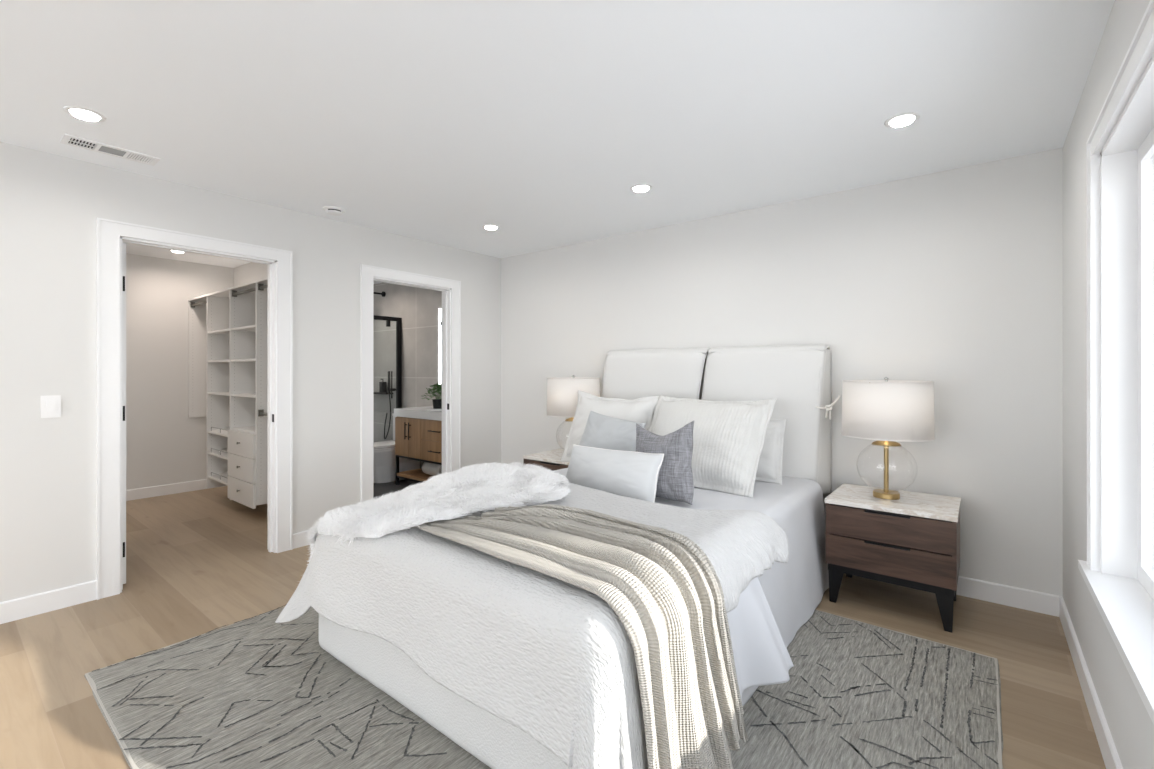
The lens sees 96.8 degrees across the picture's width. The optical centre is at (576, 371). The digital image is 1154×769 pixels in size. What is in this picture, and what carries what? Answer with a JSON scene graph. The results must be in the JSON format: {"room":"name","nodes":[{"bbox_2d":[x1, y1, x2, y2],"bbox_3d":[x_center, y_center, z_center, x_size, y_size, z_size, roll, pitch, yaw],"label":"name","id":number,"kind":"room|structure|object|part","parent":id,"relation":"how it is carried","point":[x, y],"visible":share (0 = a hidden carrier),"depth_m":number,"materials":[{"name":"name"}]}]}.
{"room":"bedroom","nodes":[
{"label":"bedroom","id":0,"kind":"room"},
{"bbox_2d":[126,253,233,489],"bbox_3d":[-4.710,0.058,4.988,0.100,2.484,2.360,0,0,38],"label":"wall","id":1,"kind":"structure","parent":0,"point":[164,446],"depth_m":5.37,"materials":[{"name":"white paint"}]},
{"bbox_2d":[126,479,227,500],"bbox_3d":[-4.666,1.246,4.952,0.014,0.108,2.360,0,0,38],"label":"baseboard","id":2,"kind":"structure","parent":1,"relation":"attached to","point":[146,492],"depth_m":5.38,"materials":[{"name":"white paint"}]},
{"bbox_2d":[0,142,500,601],"bbox_3d":[-2.753,0.058,3.015,0.120,2.484,6.143,0,0,38],"label":"wall","id":3,"kind":"structure","parent":0,"point":[51,204],"depth_m":2.92,"materials":[{"name":"white paint"}]},
{"bbox_2d":[41,395,60,417],"bbox_3d":[-2.855,0.192,2.781,0.012,0.120,0.076,0,0,38],"label":"light switch","id":4,"kind":"object","parent":3,"relation":"attached to","point":[50,405],"visible":1,"depth_m":2.78,"materials":[{"name":"white plastic"}]},
{"bbox_2d":[0,530,309,623],"bbox_3d":[-2.663,1.246,3.021,0.014,0.108,6.023,0,0,38],"label":"baseboard","id":5,"kind":"structure","parent":3,"relation":"attached to","point":[32,605],"depth_m":2.78,"materials":[{"name":"white paint"}]},
{"bbox_2d":[96,217,292,599],"bbox_3d":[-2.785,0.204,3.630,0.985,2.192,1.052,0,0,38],"label":"door frame","id":6,"kind":"structure","parent":3,"relation":"in","point":[111,235],"depth_m":3.10,"materials":[{"name":"white paint"}]},
{"bbox_2d":[360,264,460,502],"bbox_3d":[-1.496,0.207,4.598,0.167,2.186,1.002,0,0,38],"label":"door frame","id":7,"kind":"structure","parent":3,"relation":"in","point":[451,289],"depth_m":4.66,"materials":[{"name":"white paint"}]},
{"bbox_2d":[234,262,266,285],"bbox_3d":[-2.912,0.058,5.124,2.749,2.484,0.090,0,0,38],"label":"wall","id":8,"kind":"structure","parent":0,"point":[249,272],"depth_m":5.59,"materials":[{"name":"white paint"}]},
{"bbox_2d":[188,277,266,508],"bbox_3d":[-3.114,0.212,4.923,2.478,1.975,0.476,0,0,38],"label":"closet shelving","id":9,"kind":"object","parent":8,"relation":"attached to","point":[227,328],"visible":0.63,"depth_m":4.87,"materials":[{"name":"white wood"}]},
{"bbox_3d":[-4.060,-0.128,5.703,0.020,1.256,0.430,0,0,38],"label":"panel","id":10,"kind":"part","parent":9,"relation":"part of","materials":[{"name":"white plastic"}]},
{"bbox_3d":[-3.942,-0.713,5.376,0.573,0.026,0.026,0,0,38],"label":"hanging rail","id":11,"kind":"part","parent":9,"relation":"part of","materials":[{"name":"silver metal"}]},
{"bbox_3d":[-3.596,0.212,5.335,0.020,1.936,0.430,0,0,38],"label":"panel","id":12,"kind":"part","parent":9,"relation":"part of","materials":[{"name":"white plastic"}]},
{"bbox_3d":[-3.351,1.040,5.132,0.617,0.069,0.404,0,0,38],"label":"shoe shelf","id":13,"kind":"part","parent":9,"relation":"part of","materials":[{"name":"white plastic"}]},
{"bbox_3d":[-3.351,0.800,5.132,0.617,0.069,0.404,0,0,38],"label":"shoe shelf","id":14,"kind":"part","parent":9,"relation":"part of","materials":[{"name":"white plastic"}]},
{"bbox_3d":[-3.351,0.585,5.132,0.617,0.069,0.404,0,0,38],"label":"shoe shelf","id":15,"kind":"part","parent":9,"relation":"part of","materials":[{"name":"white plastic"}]},
{"bbox_3d":[-3.346,0.220,5.138,0.617,0.019,0.420,0,0,38],"label":"shelf","id":16,"kind":"part","parent":9,"relation":"part of","materials":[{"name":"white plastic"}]},
{"bbox_3d":[-3.346,-0.100,5.138,0.617,0.019,0.420,0,0,38],"label":"shelf","id":17,"kind":"part","parent":9,"relation":"part of","materials":[{"name":"white plastic"}]},
{"bbox_3d":[-3.346,-0.390,5.138,0.617,0.019,0.420,0,0,38],"label":"shelf","id":18,"kind":"part","parent":9,"relation":"part of","materials":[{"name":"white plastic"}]},
{"bbox_3d":[-3.101,-0.765,4.939,2.478,0.019,0.436,0,0,38],"label":"shelf","id":19,"kind":"part","parent":9,"relation":"part of","materials":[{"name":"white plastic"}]},
{"bbox_3d":[-2.881,0.860,4.717,0.609,0.206,0.390,0,0,38],"label":"drawer","id":20,"kind":"part","parent":9,"relation":"part of","materials":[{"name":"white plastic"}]},
{"bbox_3d":[-2.881,0.648,4.717,0.609,0.206,0.390,0,0,38],"label":"drawer","id":21,"kind":"part","parent":9,"relation":"part of","materials":[{"name":"white plastic"}]},
{"bbox_3d":[-3.098,0.222,4.940,0.020,1.956,0.430,0,0,38],"label":"panel","id":22,"kind":"part","parent":9,"relation":"part of","materials":[{"name":"white plastic"}]},
{"bbox_3d":[-2.855,0.535,4.749,0.598,0.019,0.420,0,0,38],"label":"shelf","id":23,"kind":"part","parent":9,"relation":"part of","materials":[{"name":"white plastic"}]},
{"bbox_3d":[-2.855,0.220,4.749,0.598,0.019,0.420,0,0,38],"label":"shelf","id":24,"kind":"part","parent":9,"relation":"part of","materials":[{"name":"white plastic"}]},
{"bbox_3d":[-2.855,-0.100,4.749,0.598,0.019,0.420,0,0,38],"label":"shelf","id":25,"kind":"part","parent":9,"relation":"part of","materials":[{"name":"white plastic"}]},
{"bbox_3d":[-2.855,-0.390,4.749,0.598,0.019,0.420,0,0,38],"label":"shelf","id":26,"kind":"part","parent":9,"relation":"part of","materials":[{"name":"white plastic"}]},
{"bbox_3d":[-2.970,-0.717,4.605,0.598,0.026,0.026,0,0,38],"label":"hanging rail","id":27,"kind":"part","parent":9,"relation":"part of","materials":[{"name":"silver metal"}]},
{"bbox_3d":[-2.881,1.072,4.717,0.609,0.206,0.390,0,0,38],"label":"drawer","id":28,"kind":"part","parent":9,"relation":"part of","materials":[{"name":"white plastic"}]},
{"bbox_3d":[-2.614,0.187,4.557,0.020,1.886,0.430,0,0,38],"label":"panel","id":29,"kind":"part","parent":9,"relation":"part of","materials":[{"name":"white plastic"}]},
{"bbox_2d":[0,479,1105,768],"bbox_3d":[-2.127,1.347,2.709,7.700,0.106,6.400,0,0,38],"label":"floor","id":30,"kind":"structure","parent":0,"point":[199,562],"depth_m":2.59,"materials":[{"name":"brown wood"}]},
{"bbox_2d":[373,315,401,407],"bbox_3d":[-2.690,0.304,6.033,0.046,1.979,1.389,0,0,38],"label":"shower door frame","id":31,"kind":"structure","parent":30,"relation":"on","point":[387,319],"depth_m":6.54,"materials":[{"name":"black metal"}]},
{"bbox_3d":[-2.697,-0.660,6.029,0.040,0.050,1.295,0,0,38],"label":"rail","id":32,"kind":"part","parent":31,"relation":"part of","materials":[{"name":"black metal"}]},
{"bbox_3d":[-2.278,0.304,6.558,0.040,1.979,0.054,0,0,38],"label":"wall post","id":33,"kind":"part","parent":31,"relation":"part of","materials":[{"name":"black metal"}]},
{"bbox_2d":[373,413,419,482],"bbox_3d":[-2.237,0.908,6.110,0.390,0.772,0.700,0,0,38],"label":"toilet","id":34,"kind":"object","parent":30,"relation":"on","point":[384,457],"visible":0.34,"depth_m":5.95,"materials":[{"name":"white ceramic"}]},
{"bbox_3d":[-2.300,0.888,6.031,0.385,0.016,0.500,0,0,38],"label":"seat","id":35,"kind":"part","parent":34,"relation":"part of","materials":[{"name":"white ceramic"}]},
{"bbox_3d":[-2.299,0.865,6.032,0.380,0.022,0.498,0,0,38],"label":"lid","id":36,"kind":"part","parent":34,"relation":"part of","materials":[{"name":"white ceramic"}]},
{"bbox_3d":[-2.077,0.744,6.311,0.380,0.380,0.185,0,0,38],"label":"tank","id":37,"kind":"part","parent":34,"relation":"part of","materials":[{"name":"white ceramic"}]},
{"bbox_3d":[-2.241,1.097,6.106,0.380,0.395,0.670,0,0,38],"label":"bowl","id":38,"kind":"part","parent":34,"relation":"part of","materials":[{"name":"white ceramic"}]},
{"bbox_2d":[394,406,441,484],"bbox_3d":[-1.531,0.768,5.684,1.072,1.052,0.492,0,0,38],"label":"bathroom vanity","id":39,"kind":"object","parent":30,"relation":"on","point":[418,430],"visible":0.44,"depth_m":5.60,"materials":[{"name":"brown wood"}]},
{"bbox_3d":[-2.050,1.125,5.851,0.028,0.339,0.028,0,0,38],"label":"leg","id":40,"kind":"part","parent":39,"relation":"part of","materials":[{"name":"black metal"}]},
{"bbox_3d":[-1.967,0.738,5.771,0.256,0.425,0.018,0,0,38],"label":"door","id":41,"kind":"part","parent":39,"relation":"part of","materials":[{"name":"brown wood"}]},
{"bbox_3d":[-1.649,1.198,5.533,0.994,0.020,0.024,0,0,38],"label":"rail","id":42,"kind":"part","parent":39,"relation":"part of","materials":[{"name":"black metal"}]},
{"bbox_2d":[396,468,433,480],"bbox_3d":[-1.523,1.173,5.692,1.042,0.030,0.434,0,0,38],"label":"shelf","id":43,"kind":"object","parent":39,"relation":"attached to","point":[417,474],"depth_m":5.75,"materials":[{"name":"brown wood"}]},
{"bbox_3d":[-1.774,0.738,5.619,0.228,0.425,0.018,0,0,38],"label":"door","id":44,"kind":"part","parent":39,"relation":"part of","materials":[{"name":"brown wood"}]},
{"bbox_2d":[394,406,441,420],"bbox_3d":[-1.523,0.469,5.695,1.072,0.088,0.466,0,0,38],"label":"countertop","id":45,"kind":"structure","parent":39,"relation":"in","point":[427,413],"depth_m":5.62,"materials":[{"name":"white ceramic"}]},
{"bbox_3d":[-1.649,0.965,5.533,0.994,0.020,0.024,0,0,38],"label":"rail","id":46,"kind":"part","parent":39,"relation":"part of","materials":[{"name":"black metal"}]},
{"bbox_3d":[-1.463,0.845,5.372,0.558,0.211,0.018,0,0,38],"label":"drawer","id":47,"kind":"part","parent":39,"relation":"part of","materials":[{"name":"brown wood"}]},
{"bbox_3d":[-1.463,0.630,5.372,0.558,0.210,0.018,0,0,38],"label":"drawer","id":48,"kind":"part","parent":39,"relation":"part of","materials":[{"name":"brown wood"}]},
{"bbox_2d":[422,382,441,408],"bbox_3d":[-1.581,0.271,5.849,0.346,0.308,0.325,0,0,24],"label":"potted plant","id":49,"kind":"object","parent":39,"relation":"on","point":[437,403],"visible":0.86,"depth_m":5.82,"materials":[{"name":"green plant"}]},
{"bbox_3d":[-1.590,0.372,5.856,0.124,0.105,0.124,0,0,38],"label":"pot","id":50,"kind":"part","parent":49,"relation":"part of","materials":[{"name":"black ceramic"}]},
{"bbox_2d":[422,462,441,475],"bbox_3d":[-1.543,1.064,5.634,0.308,0.169,0.172,0,0,38],"label":"rolled towel","id":51,"kind":"object","parent":39,"relation":"on","point":[427,468],"visible":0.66,"depth_m":5.57,"materials":[{"name":"white fabric"}]},
{"bbox_2d":[84,604,1002,768],"bbox_3d":[-0.106,1.293,2.249,3.074,0.013,2.590,0,0,38],"label":"area rug","id":52,"kind":"object","parent":30,"relation":"on","point":[256,692],"visible":0.43,"depth_m":1.95,"materials":[{"name":"carpet"}]},
{"bbox_2d":[319,344,839,768],"bbox_3d":[0.233,0.555,2.897,1.829,1.466,2.600,0,0,38],"label":"bed","id":53,"kind":"object","parent":52,"relation":"on","point":[799,377],"visible":0.29,"depth_m":3.29,"materials":[{"name":"white fabric"}]},
{"bbox_2d":[305,462,570,564],"bbox_3d":[-0.586,0.776,2.480,1.117,0.559,1.191,0,0,38],"label":"fur throw","id":54,"kind":"object","parent":53,"relation":"on","point":[483,487],"visible":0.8,"depth_m":2.26,"materials":[{"name":"white fur"}]},
{"bbox_2d":[275,482,788,768],"bbox_3d":[-0.200,0.936,2.243,1.860,0.720,1.356,0,0,36],"label":"duvet","id":55,"kind":"object","parent":53,"relation":"on","point":[545,655],"visible":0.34,"depth_m":1.59,"materials":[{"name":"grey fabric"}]},
{"bbox_2d":[416,504,747,768],"bbox_3d":[-0.069,0.856,1.773,1.208,0.675,0.511,0,0,38],"label":"throw blanket","id":56,"kind":"object","parent":55,"relation":"on","point":[667,595],"visible":1,"depth_m":1.49,"materials":[{"name":"grey fabric"}]},
{"bbox_2d":[554,468,828,705],"bbox_3d":[0.309,0.986,2.799,1.883,0.597,2.170,0,0,38],"label":"sheet","id":57,"kind":"object","parent":53,"relation":"on","point":[768,615],"visible":0.24,"depth_m":2.58,"materials":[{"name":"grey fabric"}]},
{"bbox_2d":[560,390,658,461],"bbox_3d":[0.224,0.428,3.774,0.745,0.551,0.292,0,0,38],"label":"euro sham","id":58,"kind":"object","parent":57,"relation":"on","point":[640,410],"visible":0.51,"depth_m":3.77,"materials":[{"name":"white fabric"}]},
{"bbox_2d":[579,411,645,451],"bbox_3d":[0.197,0.496,3.350,0.483,0.455,0.234,0,0,42],"label":"throw pillow","id":59,"kind":"object","parent":57,"relation":"on","point":[601,431],"visible":0.49,"depth_m":3.30,"materials":[{"name":"grey fabric"}]},
{"bbox_2d":[566,444,663,502],"bbox_3d":[0.184,0.567,2.806,0.624,0.282,0.216,0,0,43],"label":"lumbar pillow","id":60,"kind":"object","parent":57,"relation":"on","point":[632,474],"visible":0.79,"depth_m":2.69,"materials":[{"name":"grey fabric"}]},
{"bbox_2d":[636,421,693,504],"bbox_3d":[0.459,0.487,2.770,0.430,0.457,0.193,0,0,44],"label":"throw pillow","id":61,"kind":"object","parent":57,"relation":"on","point":[675,478],"visible":0.66,"depth_m":2.66,"materials":[{"name":"grey fabric"}]},
{"bbox_2d":[648,395,775,497],"bbox_3d":[0.772,0.430,3.218,0.816,0.528,0.417,0,0,39],"label":"euro sham","id":62,"kind":"object","parent":57,"relation":"on","point":[728,436],"visible":0.74,"depth_m":3.04,"materials":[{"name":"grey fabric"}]},
{"bbox_2d":[755,419,786,483],"bbox_3d":[0.988,0.496,3.385,0.746,0.399,0.205,0,0,43],"label":"sleeping pillow","id":63,"kind":"object","parent":57,"relation":"on","point":[769,469],"visible":0.16,"depth_m":3.18,"materials":[{"name":"white fabric"}]},
{"bbox_3d":[0.963,0.568,3.869,1.590,1.405,0.110,0,0,38],"label":"headboard","id":64,"kind":"part","parent":53,"relation":"part of","materials":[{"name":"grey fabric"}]},
{"bbox_2d":[523,449,569,470],"bbox_3d":[-0.069,1.010,4.386,0.604,0.580,0.504,0,0,38],"label":"nightstand","id":65,"kind":"object","parent":30,"relation":"on","point":[551,459],"visible":0.1,"depth_m":4.28,"materials":[{"name":"white stone"}]},
{"bbox_3d":[-0.219,0.832,4.197,0.590,0.160,0.018,0,0,38],"label":"drawer","id":66,"kind":"part","parent":65,"relation":"part of","materials":[{"name":"brown wood"}]},
{"bbox_2d":[546,375,599,449],"bbox_3d":[-0.030,0.376,4.363,0.463,0.688,0.463,0,0,38],"label":"table lamp","id":67,"kind":"object","parent":65,"relation":"on","point":[562,392],"visible":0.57,"depth_m":4.17,"materials":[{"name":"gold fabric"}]},
{"bbox_3d":[-0.030,0.214,4.363,0.456,0.312,0.456,0,0,38],"label":"lamp shade","id":68,"kind":"part","parent":67,"relation":"part of","materials":[{"name":"fabric"}]},
{"bbox_3d":[-0.030,0.058,4.363,0.451,0.006,0.451,0,0,38],"label":"shade trim","id":69,"kind":"part","parent":67,"relation":"part of","materials":[{"name":"fabric"}]},
{"bbox_2d":[825,483,960,632],"bbox_3d":[1.794,1.010,2.908,0.604,0.580,0.504,0,0,38],"label":"nightstand","id":70,"kind":"object","parent":30,"relation":"on","point":[912,540],"visible":1,"depth_m":2.72,"materials":[{"name":"wood"}]},
{"bbox_3d":[1.460,1.211,2.886,0.076,0.178,0.030,0,0,38],"label":"leg","id":71,"kind":"part","parent":70,"relation":"part of","materials":[{"name":"black"}]},
{"bbox_3d":[1.642,0.924,2.717,0.210,0.010,0.008,0,0,38],"label":"finger pull","id":72,"kind":"part","parent":70,"relation":"part of","materials":[{"name":"black wood"}]},
{"bbox_3d":[1.642,0.757,2.717,0.210,0.010,0.008,0,0,38],"label":"finger pull","id":73,"kind":"part","parent":70,"relation":"part of","materials":[{"name":"black"}]},
{"bbox_2d":[841,377,934,499],"bbox_3d":[1.771,0.376,2.935,0.463,0.688,0.463,0,0,38],"label":"table lamp","id":74,"kind":"object","parent":70,"relation":"on","point":[888,412],"visible":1,"depth_m":2.76,"materials":[{"name":"white fabric"}]},
{"bbox_3d":[1.771,0.537,2.935,0.025,0.305,0.025,0,0,38],"label":"stem","id":75,"kind":"part","parent":74,"relation":"part of","materials":[{"name":"gold metal"}]},
{"bbox_3d":[1.771,0.545,2.935,0.300,0.258,0.300,0,0,38],"label":"glass globe","id":76,"kind":"part","parent":74,"relation":"part of"},
{"bbox_3d":[1.771,0.214,2.935,0.456,0.312,0.456,0,0,38],"label":"lamp shade","id":77,"kind":"part","parent":74,"relation":"part of","materials":[{"name":"fabric"}]},
{"bbox_3d":[1.771,0.058,2.935,0.451,0.006,0.451,0,0,38],"label":"shade trim","id":78,"kind":"part","parent":74,"relation":"part of","materials":[{"name":"fabric"}]},
{"bbox_3d":[1.771,0.370,2.935,0.463,0.006,0.463,0,0,38],"label":"shade trim","id":79,"kind":"part","parent":74,"relation":"part of","materials":[{"name":"fabric"}]},
{"bbox_3d":[1.644,1.000,2.719,0.590,0.162,0.018,0,0,38],"label":"drawer","id":80,"kind":"part","parent":70,"relation":"part of","materials":[{"name":"brown wood"}]},
{"bbox_3d":[1.644,0.832,2.719,0.590,0.160,0.018,0,0,38],"label":"drawer","id":81,"kind":"part","parent":70,"relation":"part of","materials":[{"name":"brown wood"}]},
{"bbox_3d":[1.791,1.103,2.904,0.576,0.037,0.474,0,0,38],"label":"frame","id":82,"kind":"part","parent":70,"relation":"part of","materials":[{"name":"black"}]},
{"bbox_3d":[1.848,1.211,2.578,0.076,0.178,0.030,0,0,38],"label":"leg","id":83,"kind":"part","parent":70,"relation":"part of","materials":[{"name":"black"}]},
{"bbox_3d":[2.018,0.914,2.726,0.018,0.341,0.490,0,0,38],"label":"panel","id":84,"kind":"part","parent":70,"relation":"part of","materials":[{"name":"brown wood"}]},
{"bbox_2d":[0,0,1114,283],"bbox_3d":[-2.127,-1.244,2.709,7.700,0.120,6.400,0,0,38],"label":"ceiling","id":85,"kind":"structure","parent":0,"point":[435,121],"depth_m":2.21,"materials":[{"name":"white paint"}]},
{"bbox_2d":[63,106,105,121],"bbox_3d":[-2.264,-1.182,2.359,0.144,0.004,0.144,0,0,38],"label":"recessed light","id":86,"kind":"object","parent":85,"relation":"in","point":[79,112],"visible":1,"depth_m":2.35,"materials":[{"name":"white paint"}]},
{"bbox_2d":[69,109,99,119],"bbox_3d":[-2.264,-1.182,2.359,0.106,0.003,0.106,0,0,34],"label":"diffuser","id":87,"kind":"object","parent":86,"relation":"attached to","point":[85,114],"depth_m":2.36,"materials":[{"name":"white plastic"}]},
{"bbox_2d":[60,134,160,165],"bbox_3d":[-2.491,-1.181,2.749,0.150,0.006,0.380,0,0,38],"label":"ceiling vent","id":88,"kind":"object","parent":85,"relation":"in","point":[67,139],"visible":1,"depth_m":2.73,"materials":[{"name":"white metal"}]},
{"bbox_2d":[323,206,344,215],"bbox_3d":[-1.774,-1.165,3.743,0.148,0.038,0.148,0,0,38],"label":"smoke detector","id":89,"kind":"object","parent":85,"relation":"attached to","point":[331,210],"visible":1,"depth_m":3.71,"materials":[{"name":"white plastic"}]},
{"bbox_2d":[482,224,499,229],"bbox_3d":[-0.706,-1.182,4.208,0.144,0.004,0.144,0,0,38],"label":"recessed light","id":90,"kind":"object","parent":85,"relation":"in","point":[490,227],"visible":1,"depth_m":4.21,"materials":[{"name":"white paint"}]},
{"bbox_2d":[485,226,496,228],"bbox_3d":[-0.706,-1.182,4.208,0.106,0.003,0.106,0,0,-29],"label":"diffuser","id":91,"kind":"object","parent":90,"relation":"attached to","point":[486,227],"depth_m":4.21,"materials":[{"name":"white plastic"}]},
{"bbox_2d":[630,184,651,191],"bbox_3d":[0.414,-1.182,3.312,0.144,0.004,0.144,0,0,38],"label":"recessed light","id":92,"kind":"object","parent":85,"relation":"in","point":[639,187],"visible":1,"depth_m":3.31,"materials":[{"name":"white paint"}]},
{"bbox_2d":[633,186,648,190],"bbox_3d":[0.414,-1.182,3.312,0.106,0.003,0.106,0,0,-29],"label":"diffuser","id":93,"kind":"object","parent":92,"relation":"attached to","point":[635,188],"depth_m":3.31,"materials":[{"name":"white plastic"}]},
{"bbox_2d":[884,112,919,127],"bbox_3d":[1.532,-1.182,2.415,0.144,0.004,0.144,0,0,38],"label":"recessed light","id":94,"kind":"object","parent":85,"relation":"in","point":[903,119],"visible":1,"depth_m":2.41,"materials":[{"name":"white paint"}]},
{"bbox_2d":[889,115,914,125],"bbox_3d":[1.532,-1.182,2.415,0.106,0.003,0.106,0,0,-29],"label":"diffuser","id":95,"kind":"object","parent":94,"relation":"attached to","point":[897,120],"depth_m":2.41,"materials":[{"name":"white plastic"}]},
{"bbox_2d":[373,148,1062,596],"bbox_3d":[-0.231,0.058,5.029,7.588,2.484,0.148,0,0,38],"label":"wall","id":96,"kind":"structure","parent":0,"point":[952,279],"depth_m":3.25,"materials":[{"name":"white paint"}]},
{"bbox_2d":[373,291,385,296],"bbox_3d":[-2.724,-1.009,6.622,0.240,0.102,0.510,0,0,38],"label":"shower head","id":97,"kind":"object","parent":96,"relation":"attached to","point":[383,293],"visible":0.2,"depth_m":6.79,"materials":[{"name":"black metal"}]},
{"bbox_2d":[384,371,395,438],"bbox_3d":[-2.460,0.447,6.675,0.225,0.894,0.112,0,0,38],"label":"shower","id":98,"kind":"object","parent":96,"relation":"attached to","point":[391,389],"visible":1,"depth_m":6.61,"materials":[{"name":"black metal"}]},
{"bbox_2d":[439,309,441,383],"bbox_3d":[-1.302,-0.290,5.800,0.820,0.890,0.029,0,0,38],"label":"wall mirror","id":99,"kind":"object","parent":96,"relation":"attached to","point":[440,310],"visible":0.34,"depth_m":6.02,"materials":[{"name":"silver metal"}]},
{"bbox_2d":[440,310,441,382],"bbox_3d":[-1.310,-0.290,5.790,0.750,0.850,0.004,0,0,38],"label":"mirror glass","id":100,"kind":"object","parent":99,"relation":"attached to","point":[440,310],"depth_m":6.01,"materials":[{"name":"silver mirror"}]},
{"bbox_2d":[956,576,1058,616],"bbox_3d":[0.882,1.246,4.043,4.271,0.108,0.014,0,0,38],"label":"baseboard","id":101,"kind":"structure","parent":96,"relation":"attached to","point":[1040,602],"depth_m":2.83,"materials":[{"name":"white paint"}]},
{"bbox_3d":[-2.659,0.290,6.825,0.590,0.020,0.109,0,0,38],"label":"shower shelf","id":102,"kind":"object","parent":96,"relation":"attached to","visible":0},
{"bbox_2d":[379,379,385,392],"bbox_3d":[-2.553,0.190,6.742,0.070,0.181,0.060,0,0,38],"label":"soap bottle","id":103,"kind":"object","parent":102,"relation":"on","point":[382,385],"visible":1,"depth_m":6.72,"materials":[{"name":"black plastic"}]},
{"bbox_2d":[1063,0,1153,768],"bbox_3d":[0.724,0.058,0.257,0.160,2.484,6.143,0,0,38],"label":"wall","id":104,"kind":"structure","parent":0,"point":[1131,727],"depth_m":2.13,"materials":[{"name":"white paint"}]},
{"bbox_2d":[1059,596,1122,768],"bbox_3d":[0.694,1.246,0.358,0.014,0.108,6.023,0,0,38],"label":"baseboard","id":105,"kind":"structure","parent":104,"relation":"attached to","point":[1109,753],"depth_m":1.94,"materials":[{"name":"white paint"}]},
{"bbox_2d":[1078,0,1153,723],"bbox_3d":[1.026,-0.052,0.651,0.238,1.590,3.099,0,0,38],"label":"window","id":106,"kind":"structure","parent":104,"relation":"in","point":[1117,571],"depth_m":1.77,"materials":[{"name":"white paint"}]},
{"bbox_3d":[1.026,0.728,0.651,0.238,0.030,3.099,0,0,38],"label":"sill","id":107,"kind":"part","parent":106,"relation":"part of","materials":[{"name":"white paint"}]},
{"bbox_3d":[0.958,-0.067,0.698,0.022,1.560,3.029,0,0,38],"label":"frame","id":108,"kind":"part","parent":106,"relation":"part of","materials":[{"name":"white paint"}]},
{"bbox_3d":[1.051,-0.023,0.624,0.045,1.472,2.853,0,0,38],"label":"sash","id":109,"kind":"part","parent":106,"relation":"part of","materials":[{"name":"white paint"}]},
{"bbox_3d":[1.049,-0.025,0.622,0.006,1.365,2.759,0,0,38],"label":"glass","id":110,"kind":"part","parent":106,"relation":"part of","materials":[{"name":"clear glass"}]}
]}

